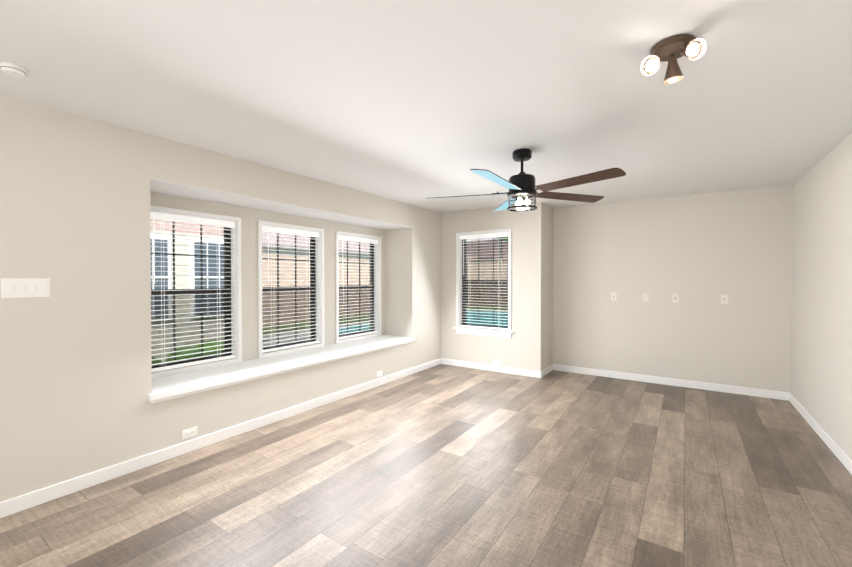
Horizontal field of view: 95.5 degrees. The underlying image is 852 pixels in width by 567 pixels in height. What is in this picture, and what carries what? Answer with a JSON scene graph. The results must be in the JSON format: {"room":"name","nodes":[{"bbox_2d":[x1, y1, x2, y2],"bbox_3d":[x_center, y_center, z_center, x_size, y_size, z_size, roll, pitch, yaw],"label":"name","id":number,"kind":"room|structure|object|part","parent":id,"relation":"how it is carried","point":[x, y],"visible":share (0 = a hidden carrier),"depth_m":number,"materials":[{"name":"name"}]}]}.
{"room":"empty living room","nodes":[
{"label":"empty living room","id":0,"kind":"room"},
{"bbox_2d":[0,94,440,501],"bbox_3d":[-2.005,0.117,3.478,0.650,2.440,7.420,0,1,34],"label":"wall","id":1,"kind":"structure","parent":0,"point":[79,195],"depth_m":2.71,"materials":[{"name":"white paint"}]},
{"bbox_2d":[0,278,49,297],"bbox_3d":[-2.389,0.027,2.309,0.014,0.114,0.206,0,1,34],"label":"switch plate","id":2,"kind":"object","parent":1,"relation":"attached to","point":[23,287],"visible":1,"depth_m":2.30,"materials":[{"name":"white plastic"}]},
{"bbox_2d":[182,426,197,439],"bbox_3d":[-1.882,1.192,3.084,0.009,0.072,0.116,0,1,34],"label":"electrical outlet","id":3,"kind":"object","parent":1,"relation":"attached to","point":[189,433],"visible":1,"depth_m":3.08,"materials":[{"name":"white plastic"}]},
{"bbox_2d":[150,205,241,378],"bbox_3d":[-2.196,0.070,3.618,0.167,1.470,0.900,0,1,34],"label":"window","id":4,"kind":"structure","parent":1,"relation":"in","point":[231,290],"depth_m":3.70,"materials":[{"name":"white"}]},
{"bbox_2d":[0,358,443,517],"bbox_3d":[-1.728,1.293,3.307,0.018,0.092,7.120,0,1,34],"label":"baseboard","id":5,"kind":"structure","parent":1,"relation":"attached to","point":[11,506],"depth_m":2.97,"materials":[{"name":"white"}]},
{"bbox_2d":[148,335,414,403],"bbox_3d":[-1.308,0.833,4.363,0.532,0.075,3.340,0,1,34],"label":"sill","id":6,"kind":"structure","parent":1,"relation":"attached to","point":[169,387],"depth_m":3.73,"materials":[{"name":"white"}]},
{"bbox_2d":[258,220,324,357],"bbox_3d":[-1.589,0.058,4.523,0.167,1.470,0.900,0,1,34],"label":"window","id":7,"kind":"structure","parent":1,"relation":"in","point":[316,311],"depth_m":4.58,"materials":[{"name":"white"}]},
{"bbox_2d":[336,231,381,343],"bbox_3d":[-0.976,0.047,5.436,0.167,1.470,0.900,0,1,34],"label":"window","id":8,"kind":"structure","parent":1,"relation":"in","point":[374,287],"depth_m":5.55,"materials":[{"name":"white"}]},
{"bbox_2d":[376,370,381,377],"bbox_3d":[-0.601,1.167,4.994,0.009,0.072,0.116,0,1,34],"label":"electrical outlet","id":9,"kind":"object","parent":1,"relation":"attached to","point":[378,373],"visible":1,"depth_m":4.99,"materials":[{"name":"white plastic"}]},
{"bbox_2d":[0,364,851,566],"bbox_3d":[-0.008,1.409,2.505,5.070,0.120,8.000,0,1,34],"label":"floor","id":10,"kind":"structure","parent":0,"point":[442,465],"depth_m":2.52,"materials":[{"name":"brown wood"}]},
{"bbox_2d":[0,0,851,212],"bbox_3d":[-0.008,-1.180,2.471,5.670,0.180,8.600,0,1,34],"label":"ceiling","id":11,"kind":"structure","parent":0,"point":[414,102],"depth_m":2.13,"materials":[{"name":"white paint"}]},
{"bbox_2d":[0,62,26,77],"bbox_3d":[-2.069,-1.065,1.940,0.096,0.036,0.096,0,1,34],"label":"smoke detector","id":12,"kind":"object","parent":11,"relation":"attached to","point":[11,69],"visible":1,"depth_m":1.92,"materials":[{"name":"white plastic"}]},
{"bbox_2d":[425,148,625,211],"bbox_3d":[0.763,-0.858,3.168,1.600,0.482,1.530,0,1,34],"label":"ceiling fan","id":13,"kind":"object","parent":11,"relation":"hanging from","point":[520,186],"visible":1,"depth_m":3.13,"materials":[{"name":"black wood"}]},
{"bbox_3d":[0.319,-0.758,3.360,0.660,0.006,0.144,0,12,16],"label":"blade","id":14,"kind":"part","parent":13,"relation":"part of","materials":[{"name":"brown wood"}]},
{"bbox_3d":[0.521,-0.751,2.808,0.144,0.006,0.660,14,8,33],"label":"blade","id":15,"kind":"part","parent":13,"relation":"part of","materials":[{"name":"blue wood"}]},
{"bbox_3d":[0.781,-0.762,3.723,0.144,0.006,0.660,-11,1,-2],"label":"blade","id":16,"kind":"part","parent":13,"relation":"part of","materials":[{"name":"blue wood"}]},
{"bbox_3d":[1.269,-0.758,3.395,0.660,0.006,0.144,0,-10,-20],"label":"blade","id":17,"kind":"part","parent":13,"relation":"part of","materials":[{"name":"brown wood"}]},
{"bbox_3d":[1.108,-0.751,2.830,0.144,0.006,0.660,13,-8,-37],"label":"blade","id":18,"kind":"part","parent":13,"relation":"part of","materials":[{"name":"brown wood"}]},
{"bbox_2d":[640,34,706,83],"bbox_3d":[1.110,-1.007,1.744,0.248,0.147,0.224,0,1,34],"label":"ceiling spotlight","id":19,"kind":"object","parent":11,"relation":"attached to","point":[671,50],"visible":1,"depth_m":1.75,"materials":[{"name":"brown metal"}]},
{"bbox_2d":[441,202,543,371],"bbox_3d":[0.960,0.086,5.866,1.615,2.440,0.150,0,1,34],"label":"wall","id":20,"kind":"structure","parent":0,"point":[522,347],"depth_m":5.58,"materials":[{"name":"white paint"}]},
{"bbox_2d":[453,229,513,337],"bbox_3d":[0.885,-0.003,5.882,1.000,1.583,0.195,0,1,34],"label":"window","id":21,"kind":"structure","parent":20,"relation":"in","point":[462,326],"depth_m":5.93,"materials":[{"name":"white"}]},
{"bbox_2d":[444,359,543,377],"bbox_3d":[0.933,1.261,5.800,1.599,0.092,0.022,0,1,34],"label":"baseboard","id":22,"kind":"structure","parent":20,"relation":"attached to","point":[530,373],"depth_m":5.72,"materials":[{"name":"white wood"}]},
{"bbox_2d":[493,359,499,364],"bbox_3d":[1.043,1.158,5.729,0.116,0.072,0.009,0,1,34],"label":"electrical outlet","id":23,"kind":"object","parent":20,"relation":"attached to","point":[496,361],"visible":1,"depth_m":5.73,"materials":[{"name":"white plastic"}]},
{"bbox_2d":[544,184,792,392],"bbox_3d":[2.937,0.098,4.980,2.955,2.440,0.580,0,1,34],"label":"wall","id":24,"kind":"structure","parent":0,"point":[700,254],"depth_m":4.96,"materials":[{"name":"white paint"}]},
{"bbox_2d":[544,364,555,375],"bbox_3d":[1.756,1.263,5.606,0.014,0.092,0.540,0,1,34],"label":"baseboard","id":25,"kind":"structure","parent":24,"relation":"attached to","point":[547,370],"depth_m":5.68,"materials":[{"name":"white"}]},
{"bbox_2d":[611,293,615,300],"bbox_3d":[2.603,0.182,5.367,0.070,0.114,0.010,0,1,34],"label":"electrical outlet plate","id":26,"kind":"object","parent":24,"relation":"attached to","point":[613,296],"visible":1,"depth_m":5.37,"materials":[{"name":"white plastic"}]},
{"bbox_2d":[643,293,648,301],"bbox_3d":[2.925,0.185,5.147,0.070,0.114,0.016,0,1,34],"label":"electrical outlet plate","id":27,"kind":"object","parent":24,"relation":"attached to","point":[645,297],"visible":1,"depth_m":5.15,"materials":[{"name":"white plastic"}]},
{"bbox_2d":[556,364,787,400],"bbox_3d":[2.993,1.270,5.114,2.615,0.092,0.018,0,1,34],"label":"baseboard","id":28,"kind":"structure","parent":24,"relation":"attached to","point":[763,393],"depth_m":4.94,"materials":[{"name":"white"}]},
{"bbox_2d":[672,294,678,302],"bbox_3d":[3.201,0.188,4.966,0.070,0.114,0.010,0,1,34],"label":"electrical outlet plate","id":29,"kind":"object","parent":24,"relation":"attached to","point":[675,298],"visible":1,"depth_m":4.96,"materials":[{"name":"white plastic"}]},
{"bbox_2d":[721,295,727,303],"bbox_3d":[3.616,0.191,4.688,0.070,0.114,0.010,0,1,34],"label":"electrical outlet plate","id":30,"kind":"object","parent":24,"relation":"attached to","point":[724,299],"visible":1,"depth_m":4.69,"materials":[{"name":"white plastic"}]},
{"bbox_2d":[790,133,851,459],"bbox_3d":[1.993,0.148,1.055,0.150,2.440,7.850,0,1,34],"label":"wall","id":31,"kind":"structure","parent":0,"point":[821,351],"depth_m":3.31,"materials":[{"name":"white paint"}]},
{"bbox_2d":[788,393,851,474],"bbox_3d":[1.965,1.321,1.180,0.018,0.092,7.700,0,1,34],"label":"baseboard","id":32,"kind":"structure","parent":31,"relation":"attached to","point":[833,446],"depth_m":3.27,"materials":[{"name":"white"}]},
{"label":"outside","id":33,"kind":"structure","parent":0,"visible":0},
{"bbox_2d":[263,309,491,345],"bbox_3d":[0.040,1.489,14.937,80.000,0.300,75.000,0,1,34],"label":"ground","id":34,"kind":"structure","parent":33,"point":[268,336],"depth_m":10.05,"materials":[{"name":"green plant"}]},
{"bbox_2d":[150,219,223,362],"bbox_3d":[-7.027,-0.615,4.779,3.850,4.170,8.600,0,1,34],"label":"house","id":35,"kind":"structure","parent":34,"relation":"on","point":[186,277],"depth_m":6.28,"materials":[{"name":"white"}]},
{"bbox_2d":[262,231,369,324],"bbox_3d":[-6.885,-1.326,18.041,9.280,5.250,14.380,0,1,34],"label":"house","id":36,"kind":"structure","parent":34,"relation":"on","point":[353,268],"depth_m":13.64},
{"bbox_2d":[152,305,506,365],"bbox_3d":[3.574,-1.491,7.468,19.852,6.013,22.603,0,1,34],"label":"lawn","id":37,"kind":"structure","parent":34,"relation":"on","point":[293,325],"depth_m":10.83,"materials":[{"name":"green plant"}]},
{"bbox_2d":[294,309,506,334],"bbox_3d":[1.684,1.339,12.989,6.540,0.050,9.640,0,1,34],"label":"pool","id":38,"kind":"object","parent":34,"relation":"on","point":[500,323],"depth_m":13.61,"materials":[{"name":"teal liquid"}]},
{"bbox_2d":[466,259,507,306],"bbox_3d":[10.780,0.019,16.480,21.900,2.600,0.160,0,1,34],"label":"fence","id":39,"kind":"object","parent":34,"relation":"on","point":[503,272],"depth_m":21.47,"materials":[{"name":"beige wood"}]},
{"bbox_2d":[466,237,507,259],"bbox_3d":[3.907,-2.278,33.670,12.500,6.750,8.500,0,1,34],"label":"house","id":40,"kind":"structure","parent":34,"relation":"on","point":[483,251],"depth_m":28.76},
{"bbox_2d":[496,237,507,258],"bbox_3d":[4.811,-3.285,23.156,4.142,8.966,4.655,0,1,34],"label":"tree","id":41,"kind":"object","parent":34,"relation":"on","point":[500,249],"depth_m":23.25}
]}

